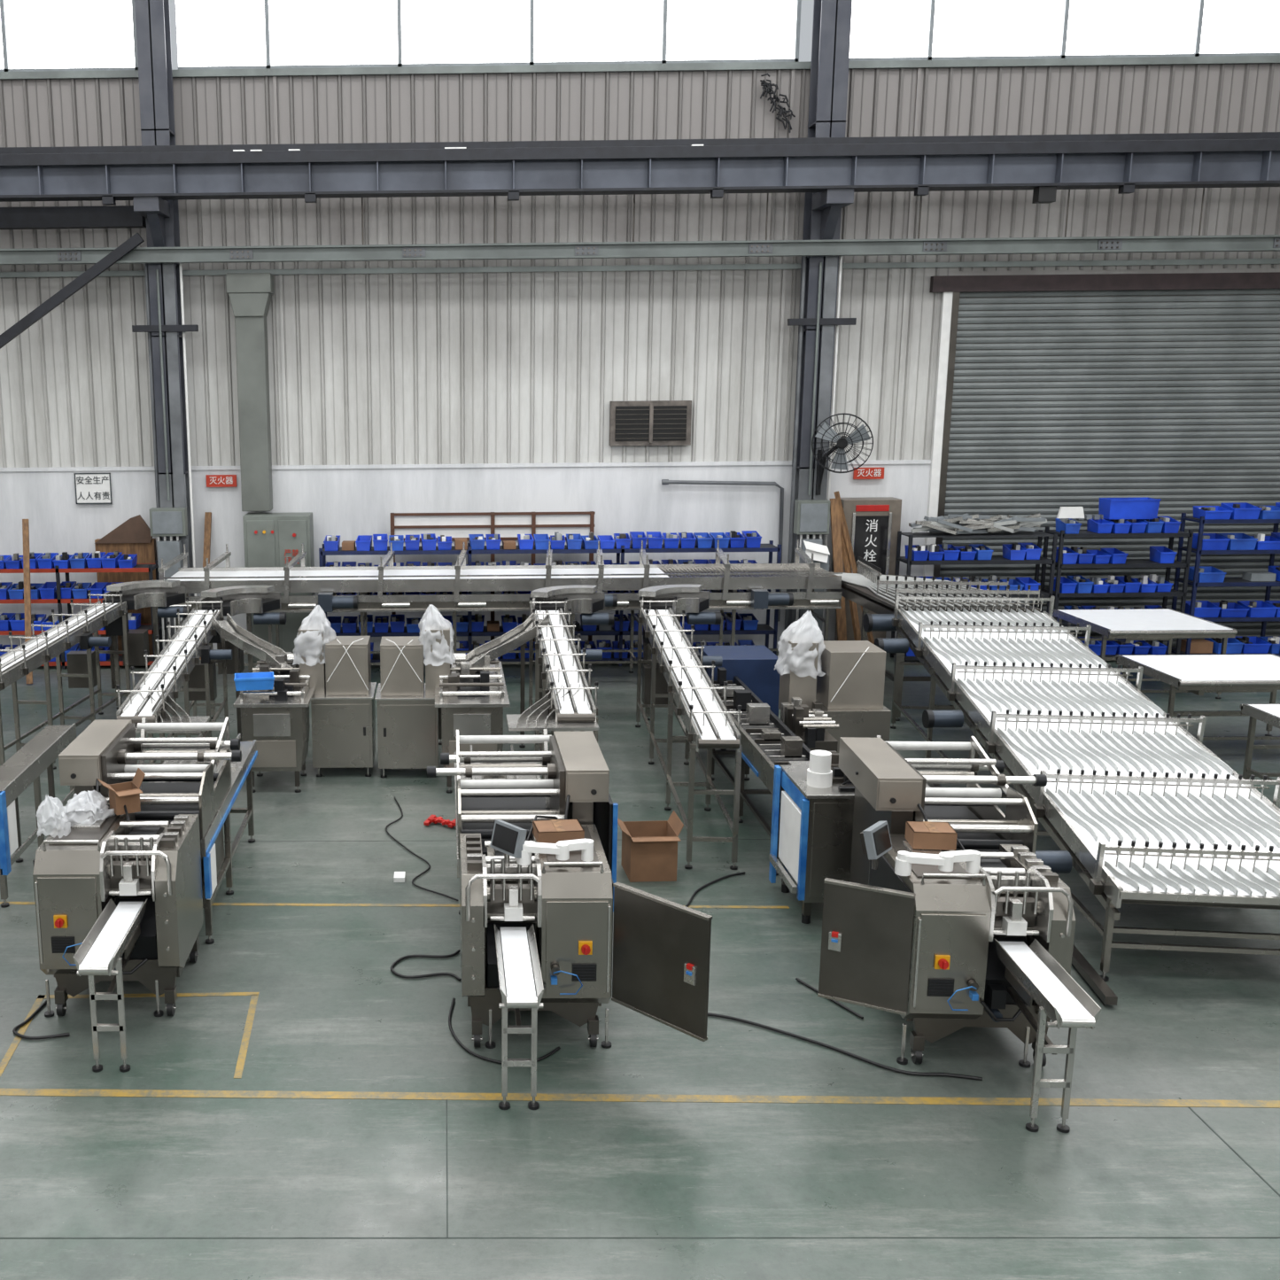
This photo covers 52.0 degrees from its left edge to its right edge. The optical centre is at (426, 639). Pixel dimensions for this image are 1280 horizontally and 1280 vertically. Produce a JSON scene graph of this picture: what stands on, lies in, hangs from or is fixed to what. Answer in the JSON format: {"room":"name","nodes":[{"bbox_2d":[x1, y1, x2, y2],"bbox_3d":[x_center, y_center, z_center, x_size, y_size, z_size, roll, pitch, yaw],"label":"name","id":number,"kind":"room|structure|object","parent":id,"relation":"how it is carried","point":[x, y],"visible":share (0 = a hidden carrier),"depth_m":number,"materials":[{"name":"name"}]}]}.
{"room":"processing plant","nodes":[
{"label":"processing plant","id":0,"kind":"room"},
{"bbox_2d":[0,646,1279,1279],"bbox_3d":[3.121,3.144,7.278,30.000,0.300,29.100,0,11,1],"label":"floor","id":1,"kind":"structure","parent":0,"point":[332,1013],"depth_m":8.01,"materials":[{"name":"paint"}]},
{"bbox_2d":[22,519,32,683],"bbox_3d":[-6.014,-0.588,19.340,0.090,2.396,0.861,-3,12,-10],"label":"wooden plank","id":2,"kind":"object","parent":1,"relation":"on","point":[25,522],"visible":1,"depth_m":19.35,"materials":[{"name":"brown wood"}]},
{"bbox_2d":[0,723,76,907],"bbox_3d":[-3.722,1.575,12.045,0.315,1.020,2.300,0,11,1],"label":"machine","id":3,"kind":"object","parent":1,"relation":"on","point":[26,766],"visible":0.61,"depth_m":11.74,"materials":[{"name":"metal"}]},
{"bbox_2d":[12,999,69,1039],"bbox_3d":[-2.747,2.683,9.009,0.334,0.019,0.601,-7,13,-29],"label":"power cable","id":4,"kind":"object","parent":1,"relation":"on","point":[44,1003],"visible":0.97,"depth_m":8.83,"materials":[{"name":"black rubber"}]},
{"bbox_2d":[0,589,130,769],"bbox_3d":[-4.384,0.535,15.454,0.848,1.724,4.120,1,12,8],"label":"conveyor","id":5,"kind":"object","parent":1,"relation":"on","point":[83,667],"visible":0.77,"depth_m":15.84,"materials":[{"name":"metal"}]},
{"bbox_2d":[0,550,162,669],"bbox_3d":[-5.800,-0.487,20.300,3.100,1.839,0.553,0,11,1],"label":"storage rack","id":6,"kind":"object","parent":1,"relation":"on","point":[58,593],"visible":0.48,"depth_m":20.05,"materials":[{"name":"blue plastic"}]},
{"bbox_2d":[94,514,160,654],"bbox_3d":[-4.846,-0.858,20.801,0.950,2.350,0.200,0,11,1],"label":"board","id":7,"kind":"object","parent":1,"relation":"on","point":[132,537],"visible":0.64,"depth_m":20.63,"materials":[{"name":"brown wood"}]},
{"bbox_2d":[32,717,257,1072],"bbox_3d":[-2.136,1.601,10.271,1.335,1.640,4.650,0,11,1],"label":"machine","id":8,"kind":"object","parent":1,"relation":"on","point":[119,898],"visible":0.95,"depth_m":9.10,"materials":[{"name":"metal"}]},
{"bbox_2d":[36,795,70,837],"bbox_3d":[-2.666,1.242,9.139,0.240,0.321,0.220,0,11,1],"label":"plastic bag","id":9,"kind":"object","parent":8,"relation":"on","point":[51,817],"visible":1,"depth_m":9.07,"materials":[{"name":"white plastic"}]},
{"bbox_2d":[63,790,115,826],"bbox_3d":[-2.509,1.219,9.456,0.388,0.231,0.380,0,11,1],"label":"plastic bag","id":10,"kind":"object","parent":8,"relation":"on","point":[85,808],"visible":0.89,"depth_m":9.35,"materials":[{"name":"white plastic"}]},
{"bbox_2d":[97,768,145,814],"bbox_3d":[-2.250,1.142,9.541,0.314,0.281,0.300,-7,13,-27],"label":"cardboard box","id":11,"kind":"object","parent":8,"relation":"on","point":[128,794],"visible":0.98,"depth_m":9.54,"materials":[{"name":"brown cardboard"}]},
{"bbox_2d":[103,580,190,709],"bbox_3d":[-3.900,0.063,17.855,1.207,1.690,0.703,-6,13,-26],"label":"conveyor","id":12,"kind":"object","parent":1,"relation":"on","point":[163,594],"visible":0.82,"depth_m":17.64,"materials":[{"name":"silver metal"}]},
{"bbox_2d":[131,0,198,643],"bbox_3d":[-4.035,-5.956,19.355,1.000,12.900,1.200,0,11,1],"label":"steel column","id":13,"kind":"structure","parent":1,"relation":"on","point":[166,328],"depth_m":19.70,"materials":[{"name":"grey metal"}]},
{"bbox_2d":[149,507,187,648],"bbox_3d":[-4.052,-0.948,20.375,0.550,2.280,0.220,0,11,1],"label":"meter box","id":14,"kind":"object","parent":13,"relation":"attached to","point":[171,522],"visible":0.71,"depth_m":20.14,"materials":[{"name":"paint"}]},
{"bbox_2d":[116,597,232,764],"bbox_3d":[-2.674,0.706,14.525,0.902,1.723,4.792,-1,11,-3],"label":"conveyor","id":15,"kind":"object","parent":1,"relation":"on","point":[178,664],"visible":0.79,"depth_m":14.39,"materials":[{"name":"metal"}]},
{"bbox_2d":[199,512,211,659],"bbox_3d":[-3.549,-0.837,20.585,0.100,2.346,0.849,0,11,4],"label":"wooden plank","id":16,"kind":"object","parent":1,"relation":"on","point":[207,515],"visible":0.36,"depth_m":20.67,"materials":[{"name":"brown wood"}]},
{"bbox_2d":[199,585,286,719],"bbox_3d":[-2.507,0.163,17.297,1.207,1.690,0.703,-6,13,-26],"label":"conveyor","id":17,"kind":"object","parent":1,"relation":"on","point":[257,600],"visible":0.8,"depth_m":17.14,"materials":[{"name":"silver metal"}]},
{"bbox_2d":[242,512,315,662],"bbox_3d":[-2.348,-0.841,20.596,1.050,2.350,0.550,0,11,1],"label":"tall cabinet","id":18,"kind":"object","parent":1,"relation":"on","point":[269,539],"visible":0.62,"depth_m":20.23,"materials":[{"name":"metal"}]},
{"bbox_2d":[211,612,376,792],"bbox_3d":[-1.624,0.634,14.941,2.065,1.680,2.299,0,11,1],"label":"machine","id":19,"kind":"object","parent":1,"relation":"on","point":[340,690],"visible":0.85,"depth_m":14.41,"materials":[{"name":"metal"}]},
{"bbox_2d":[233,671,274,690],"bbox_3d":[-1.857,0.444,13.830,0.428,0.138,0.312,-2,12,-8],"label":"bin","id":20,"kind":"object","parent":19,"relation":"attached to","point":[247,681],"visible":1,"depth_m":13.71,"materials":[{"name":"blue plastic"}]},
{"bbox_2d":[292,605,336,666],"bbox_3d":[-1.290,-0.070,14.551,0.515,0.679,0.505,0,11,1],"label":"plastic bag","id":21,"kind":"object","parent":19,"relation":"on","point":[308,644],"visible":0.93,"depth_m":14.40,"materials":[{"name":"white plastic"}]},
{"bbox_2d":[393,871,405,882],"bbox_3d":[-0.247,2.136,11.580,0.100,0.040,0.150,0,11,1],"label":"power strip","id":22,"kind":"object","parent":1,"relation":"on","point":[399,876],"visible":1,"depth_m":11.53,"materials":[{"name":"white plastic"}]},
{"bbox_2d":[385,796,458,900],"bbox_3d":[-0.187,1.974,12.403,0.314,0.014,2.879,-3,12,-12],"label":"power cable","id":23,"kind":"object","parent":1,"relation":"on","point":[388,825],"visible":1,"depth_m":11.96,"materials":[{"name":"black rubber"}]},
{"bbox_2d":[390,949,461,981],"bbox_3d":[-0.009,2.490,9.838,0.540,0.019,0.513,0,11,1],"label":"power cable","id":24,"kind":"object","parent":1,"relation":"on","point":[458,950],"visible":1,"depth_m":9.74,"materials":[{"name":"black rubber"}]},
{"bbox_2d":[423,814,455,827],"bbox_3d":[0.191,1.825,12.997,0.393,0.050,0.271,3,12,16],"label":"coil","id":25,"kind":"object","parent":1,"relation":"on","point":[431,818],"visible":0.75,"depth_m":12.95,"materials":[{"name":"plastic"}]},
{"bbox_2d":[374,612,550,793],"bbox_3d":[0.461,0.630,14.863,2.065,1.680,2.299,0,11,1],"label":"machine","id":26,"kind":"object","parent":1,"relation":"on","point":[469,695],"visible":0.72,"depth_m":14.36,"materials":[{"name":"metal"}]},
{"bbox_2d":[418,604,455,666],"bbox_3d":[0.101,-0.078,14.504,0.452,0.672,0.516,0,11,1],"label":"plastic bag","id":27,"kind":"object","parent":26,"relation":"on","point":[431,619],"visible":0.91,"depth_m":14.34,"materials":[{"name":"white plastic"}]},
{"bbox_2d":[390,511,595,641],"bbox_3d":[1.053,-0.886,20.687,3.250,2.340,0.110,0,11,1],"label":"frame","id":28,"kind":"object","parent":1,"relation":"on","point":[508,524],"visible":0.46,"depth_m":20.48,"materials":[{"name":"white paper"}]},
{"bbox_2d":[157,539,842,687],"bbox_3d":[1.056,-0.379,19.030,9.825,2.000,1.390,0,11,1],"label":"conveyor","id":29,"kind":"object","parent":1,"relation":"on","point":[725,576],"visible":0.59,"depth_m":18.53,"materials":[{"name":"metal"}]},
{"bbox_2d":[448,997,560,1063],"bbox_3d":[0.376,2.698,8.785,0.475,0.017,1.016,-11,16,-43],"label":"power cable","id":30,"kind":"object","parent":1,"relation":"on","point":[466,1049],"visible":0.76,"depth_m":8.56,"materials":[{"name":"black rubber"}]},
{"bbox_2d":[318,530,781,666],"bbox_3d":[1.898,-0.654,20.169,7.100,2.074,0.557,0,11,1],"label":"storage rack","id":31,"kind":"object","parent":1,"relation":"on","point":[469,625],"visible":0.44,"depth_m":20.01,"materials":[{"name":"blue plastic"}]},
{"bbox_2d":[506,597,602,779],"bbox_3d":[1.474,0.702,14.353,0.963,1.723,4.614,1,11,7],"label":"conveyor","id":32,"kind":"object","parent":1,"relation":"on","point":[563,699],"visible":0.74,"depth_m":13.33,"materials":[{"name":"metal"}]},
{"bbox_2d":[426,729,712,1109],"bbox_3d":[0.750,1.663,9.828,1.483,1.640,4.669,-2,11,-6],"label":"machine","id":33,"kind":"object","parent":1,"relation":"on","point":[538,931],"visible":1,"depth_m":8.43,"materials":[{"name":"metal"}]},
{"bbox_2d":[532,819,584,843],"bbox_3d":[0.912,1.332,8.929,0.320,0.092,0.241,-2,11,-5],"label":"cardboard box","id":34,"kind":"object","parent":33,"relation":"on","point":[553,831],"visible":0.86,"depth_m":8.84,"materials":[{"name":"brown cardboard"}]},
{"bbox_2d":[531,585,613,638],"bbox_3d":[1.850,0.173,17.041,1.207,1.690,0.703,-6,13,-26],"label":"conveyor","id":35,"kind":"object","parent":1,"relation":"on","point":[585,600],"visible":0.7,"depth_m":16.91,"materials":[{"name":"grey metal"}]},
{"bbox_2d":[0,901,1279,1108],"bbox_3d":[3.147,2.557,9.424,30.070,0.002,3.079,0,11,2],"label":"floor marking lines","id":36,"kind":"object","parent":1,"relation":"on","point":[62,1092],"visible":1,"depth_m":8.05,"materials":[{"name":"yellow paint"}]},
{"bbox_2d":[0,838,1279,1238],"bbox_3d":[3.064,3.905,2.742,30.000,0.002,19.905,0,11,1],"label":"expansion joint","id":37,"kind":"object","parent":1,"relation":"on","point":[1207,1125],"visible":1,"depth_m":6.72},
{"bbox_2d":[617,810,683,882],"bbox_3d":[1.997,1.870,11.575,0.574,0.521,0.540,0,11,1],"label":"cardboard box","id":38,"kind":"object","parent":1,"relation":"on","point":[649,849],"visible":0.98,"depth_m":11.45,"materials":[{"name":"brown cardboard"}]},
{"bbox_2d":[638,584,721,720],"bbox_3d":[3.250,0.163,17.022,1.207,1.690,0.703,-6,13,-26],"label":"conveyor","id":39,"kind":"object","parent":1,"relation":"on","point":[690,598],"visible":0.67,"depth_m":16.86,"materials":[{"name":"grey metal"}]},
{"bbox_2d":[635,596,742,869],"bbox_3d":[2.898,0.761,13.987,0.779,1.724,5.297,0,11,4],"label":"conveyor","id":40,"kind":"object","parent":1,"relation":"on","point":[680,674],"visible":1,"depth_m":13.23,"materials":[{"name":"metal"}]},
{"bbox_2d":[685,871,745,907],"bbox_3d":[2.360,2.205,11.136,0.136,0.017,1.419,10,15,41],"label":"power cable","id":41,"kind":"object","parent":1,"relation":"on","point":[742,872],"visible":0.72,"depth_m":11.39,"materials":[{"name":"black rubber"}]},
{"bbox_2d":[698,640,891,876],"bbox_3d":[3.941,0.869,13.466,1.700,1.700,4.650,0,11,1],"label":"machine","id":42,"kind":"object","parent":1,"relation":"on","point":[847,702],"visible":0.59,"depth_m":13.29,"materials":[{"name":"metal"}]},
{"bbox_2d":[774,610,825,678],"bbox_3d":[3.926,0.024,13.521,0.474,0.686,0.559,0,11,1],"label":"plastic bag","id":43,"kind":"object","parent":42,"relation":"on","point":[805,631],"visible":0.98,"depth_m":13.35,"materials":[{"name":"white plastic"}]},
{"bbox_2d":[768,750,854,923],"bbox_3d":[3.299,1.577,10.770,0.640,1.390,0.830,0,11,1],"label":"cabinet","id":44,"kind":"object","parent":1,"relation":"on","point":[817,805],"visible":0.71,"depth_m":10.45,"materials":[{"name":"metal"}]},
{"bbox_2d":[799,540,830,630],"bbox_3d":[5.962,-0.583,19.924,0.416,1.955,0.527,0,11,1],"label":"switch box","id":45,"kind":"object","parent":1,"relation":"on","point":[820,553],"visible":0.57,"depth_m":19.67,"materials":[{"name":"white metal"}]},
{"bbox_2d":[784,0,856,629],"bbox_3d":[6.014,-6.024,19.217,1.020,12.900,1.200,0,11,1],"label":"steel column","id":46,"kind":"structure","parent":1,"relation":"on","point":[818,317],"depth_m":19.55,"materials":[{"name":"grey metal"}]},
{"bbox_2d":[0,131,1279,205],"bbox_3d":[3.211,-6.762,18.636,30.000,0.930,0.415,0,11,1],"label":"beam","id":47,"kind":"structure","parent":46,"relation":"attached to","point":[1043,164],"depth_m":18.56,"materials":[{"name":"metal"}]},
{"bbox_2d":[793,499,830,620],"bbox_3d":[6.021,-1.036,20.233,0.500,2.320,0.220,0,11,1],"label":"meter box","id":48,"kind":"object","parent":46,"relation":"attached to","point":[811,516],"visible":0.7,"depth_m":19.96,"materials":[{"name":"paint"}]},
{"bbox_2d":[811,412,873,495],"bbox_3d":[6.345,-2.819,19.586,0.899,1.266,0.530,5,13,26],"label":"fan","id":49,"kind":"object","parent":46,"relation":"attached to","point":[840,461],"visible":1,"depth_m":19.45,"materials":[{"name":"black metal"}]},
{"bbox_2d":[795,977,863,1019],"bbox_3d":[2.895,2.579,9.258,0.020,0.017,0.671,-6,13,-25],"label":"power cable","id":50,"kind":"object","parent":1,"relation":"on","point":[796,979],"visible":0.85,"depth_m":9.18,"materials":[{"name":"black rubber"}]},
{"bbox_2d":[707,1012,982,1080],"bbox_3d":[2.643,2.716,8.593,1.972,0.019,0.183,6,13,30],"label":"power cable","id":51,"kind":"object","parent":1,"relation":"on","point":[833,1048],"visible":0.91,"depth_m":8.48,"materials":[{"name":"black rubber"}]},
{"bbox_2d":[830,491,874,643],"bbox_3d":[6.610,-0.961,19.966,0.865,2.643,0.368,8,14,36],"label":"stack","id":52,"kind":"object","parent":1,"relation":"on","point":[841,546],"visible":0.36,"depth_m":20.02,"materials":[{"name":"brown wood"}]},
{"bbox_2d":[830,496,901,641],"bbox_3d":[7.038,-1.022,20.672,0.920,2.500,0.460,0,11,1],"label":"tall cabinet","id":53,"kind":"object","parent":1,"relation":"on","point":[873,523],"visible":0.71,"depth_m":20.32,"materials":[{"name":"grey metal"}]},
{"bbox_2d":[830,556,1040,721],"bbox_3d":[6.765,-0.104,17.979,2.196,1.770,3.250,0,11,1],"label":"conveyor","id":54,"kind":"object","parent":1,"relation":"on","point":[876,592],"visible":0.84,"depth_m":17.09,"materials":[{"name":"metal"}]},
{"bbox_2d":[817,735,1101,1132],"bbox_3d":[3.651,1.750,9.261,1.518,1.640,3.990,3,12,17],"label":"machine","id":55,"kind":"object","parent":1,"relation":"on","point":[980,933],"visible":0.97,"depth_m":8.26,"materials":[{"name":"metal"}]},
{"bbox_2d":[904,821,957,850],"bbox_3d":[3.429,1.330,8.744,0.280,0.122,0.221,1,11,6],"label":"cardboard box","id":56,"kind":"object","parent":55,"relation":"on","point":[919,834],"visible":1,"depth_m":8.65,"materials":[{"name":"brown cardboard"}]},
{"bbox_2d":[889,512,1057,660],"bbox_3d":[8.521,-0.818,20.067,2.250,2.312,0.646,0,11,1],"label":"storage rack","id":57,"kind":"object","parent":1,"relation":"on","point":[954,525],"visible":0.43,"depth_m":19.76,"materials":[{"name":"black metal"}]},
{"bbox_2d":[874,592,1279,1005],"bbox_3d":[6.149,1.015,12.539,2.252,1.738,7.677,1,12,8],"label":"conveyor","id":58,"kind":"object","parent":1,"relation":"on","point":[1142,810],"visible":0.98,"depth_m":11.35,"materials":[{"name":"metal"}]},
{"bbox_2d":[1038,497,1193,657],"bbox_3d":[10.682,-0.936,20.005,2.025,2.528,0.555,0,11,1],"label":"storage rack","id":59,"kind":"object","parent":1,"relation":"on","point":[1117,517],"visible":0.65,"depth_m":19.78,"materials":[{"name":"metal"}]},
{"bbox_2d":[1052,608,1237,698],"bbox_3d":[10.103,0.192,18.278,1.710,1.010,1.700,0,11,1],"label":"table","id":60,"kind":"object","parent":1,"relation":"on","point":[1123,625],"visible":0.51,"depth_m":17.80,"materials":[{"name":"metal"}]},
{"bbox_2d":[1115,653,1279,739],"bbox_3d":[9.466,0.804,15.272,1.910,1.010,1.450,0,11,1],"label":"table","id":61,"kind":"object","parent":1,"relation":"on","point":[1197,674],"visible":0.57,"depth_m":14.99,"materials":[{"name":"metal"}]},
{"bbox_2d":[1171,502,1279,655],"bbox_3d":[13.245,-0.920,19.975,2.900,2.460,0.557,0,11,1],"label":"storage rack","id":62,"kind":"object","parent":1,"relation":"on","point":[1262,611],"visible":0.95,"depth_m":19.84,"materials":[{"name":"metal"}]},
{"bbox_2d":[1239,703,1279,785],"bbox_3d":[9.462,1.279,12.919,1.860,1.010,1.350,0,11,1],"label":"table","id":63,"kind":"object","parent":1,"relation":"on","point":[1269,714],"visible":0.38,"depth_m":13.34,"materials":[{"name":"metal"}]},
{"bbox_2d":[0,55,1279,651],"bbox_3d":[3.233,-6.211,20.024,30.000,13.000,0.310,0,11,1],"label":"wall","id":64,"kind":"structure","parent":0,"point":[416,392],"depth_m":20.18,"materials":[{"name":"metal"}]},
{"bbox_2d":[0,0,138,71],"bbox_3d":[-8.098,-10.029,19.358,7.410,2.840,0.080,0,11,1],"label":"window","id":65,"kind":"structure","parent":64,"relation":"in","point":[36,35],"depth_m":19.51,"materials":[{"name":"white glass"}]},
{"bbox_2d":[73,473,112,504],"bbox_3d":[-5.388,-2.448,20.743,0.590,0.500,0.039,0,11,1],"label":"safety sign","id":66,"kind":"object","parent":64,"relation":"attached to","point":[90,488],"visible":1,"depth_m":20.73,"materials":[{"name":"white paper"}]},
{"bbox_2d":[205,474,237,487],"bbox_3d":[-3.309,-2.561,20.674,0.490,0.190,0.039,0,11,1],"label":"fire extinguisher sign","id":67,"kind":"object","parent":64,"relation":"attached to","point":[212,480],"visible":1,"depth_m":20.66,"materials":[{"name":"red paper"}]},
{"bbox_2d":[175,0,801,69],"bbox_3d":[0.901,-10.090,19.235,9.410,2.840,0.080,0,11,1],"label":"window","id":68,"kind":"structure","parent":64,"relation":"in","point":[212,34],"depth_m":19.43,"materials":[{"name":"white glass"}]},
{"bbox_2d":[0,234,1279,277],"bbox_3d":[3.230,-5.848,19.593,30.000,0.360,0.760,0,11,1],"label":"beam","id":69,"kind":"structure","parent":64,"relation":"attached to","point":[1236,243],"depth_m":19.30,"materials":[{"name":"metal"}]},
{"bbox_2d":[0,205,146,349],"bbox_3d":[-7.971,-5.245,19.705,7.489,2.658,0.690,0,11,1],"label":"jib crane","id":70,"kind":"object","parent":69,"relation":"attached to","point":[104,216],"visible":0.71,"depth_m":19.51,"materials":[{"name":"grey metal"}]},
{"bbox_2d":[225,272,274,511],"bbox_3d":[-2.710,-3.856,20.160,0.680,3.640,0.420,0,11,1],"label":"duct","id":71,"kind":"object","parent":69,"relation":"attached to","point":[250,294],"visible":1,"depth_m":20.01,"materials":[{"name":"metal"}]},
{"bbox_2d":[361,187,1204,244],"bbox_3d":[5.321,-6.598,19.314,12.624,1.200,0.021,0,11,1],"label":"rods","id":72,"kind":"object","parent":69,"relation":"attached to","point":[1203,188],"visible":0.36,"depth_m":19.34,"materials":[{"name":"metal"}]},
{"bbox_2d":[608,400,691,445],"bbox_3d":[3.547,-3.441,20.386,1.280,0.700,0.170,0,11,1],"label":"air vent","id":73,"kind":"object","parent":64,"relation":"in","point":[640,422],"visible":1,"depth_m":20.32,"materials":[{"name":"metal"}]},
{"bbox_2d":[661,479,783,621],"bbox_3d":[4.766,-1.440,20.769,1.980,2.324,0.090,0,11,1],"label":"conduit pipe","id":74,"kind":"object","parent":64,"relation":"attached to","point":[663,481],"visible":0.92,"depth_m":20.54,"materials":[{"name":"grey metal"}]},
{"bbox_2d":[760,73,795,132],"bbox_3d":[5.294,-8.102,19.387,0.558,0.855,0.082,0,11,1],"label":"netting","id":75,"kind":"object","parent":64,"relation":"attached to","point":[782,111],"visible":1,"depth_m":19.38,"materials":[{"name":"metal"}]},
{"bbox_2d":[853,467,884,479],"bbox_3d":[7.054,-2.661,20.505,0.480,0.180,0.039,0,11,1],"label":"fire extinguisher sign","id":76,"kind":"object","parent":64,"relation":"attached to","point":[861,473],"visible":1,"depth_m":20.49,"materials":[{"name":"red plastic"}]},
{"bbox_2d":[849,0,1279,61],"bbox_3d":[12.245,-10.166,19.079,11.900,2.840,0.080,0,11,1],"label":"window","id":77,"kind":"structure","parent":64,"relation":"in","point":[880,29],"depth_m":19.32,"materials":[{"name":"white glass"}]},
{"bbox_2d":[923,271,1279,577],"bbox_3d":[11.264,-2.764,20.462,6.800,5.920,0.120,0,11,1],"label":"trim","id":78,"kind":"structure","parent":64,"relation":"attached to","point":[950,287],"depth_m":19.89,"materials":[{"name":"white paint"}]},
{"bbox_2d":[939,288,1279,646],"bbox_3d":[11.441,-2.690,20.645,6.450,5.700,0.188,0,11,1],"label":"door","id":79,"kind":"structure","parent":64,"relation":"in","point":[1076,398],"depth_m":20.39,"materials":[{"name":"paint"}]}
]}

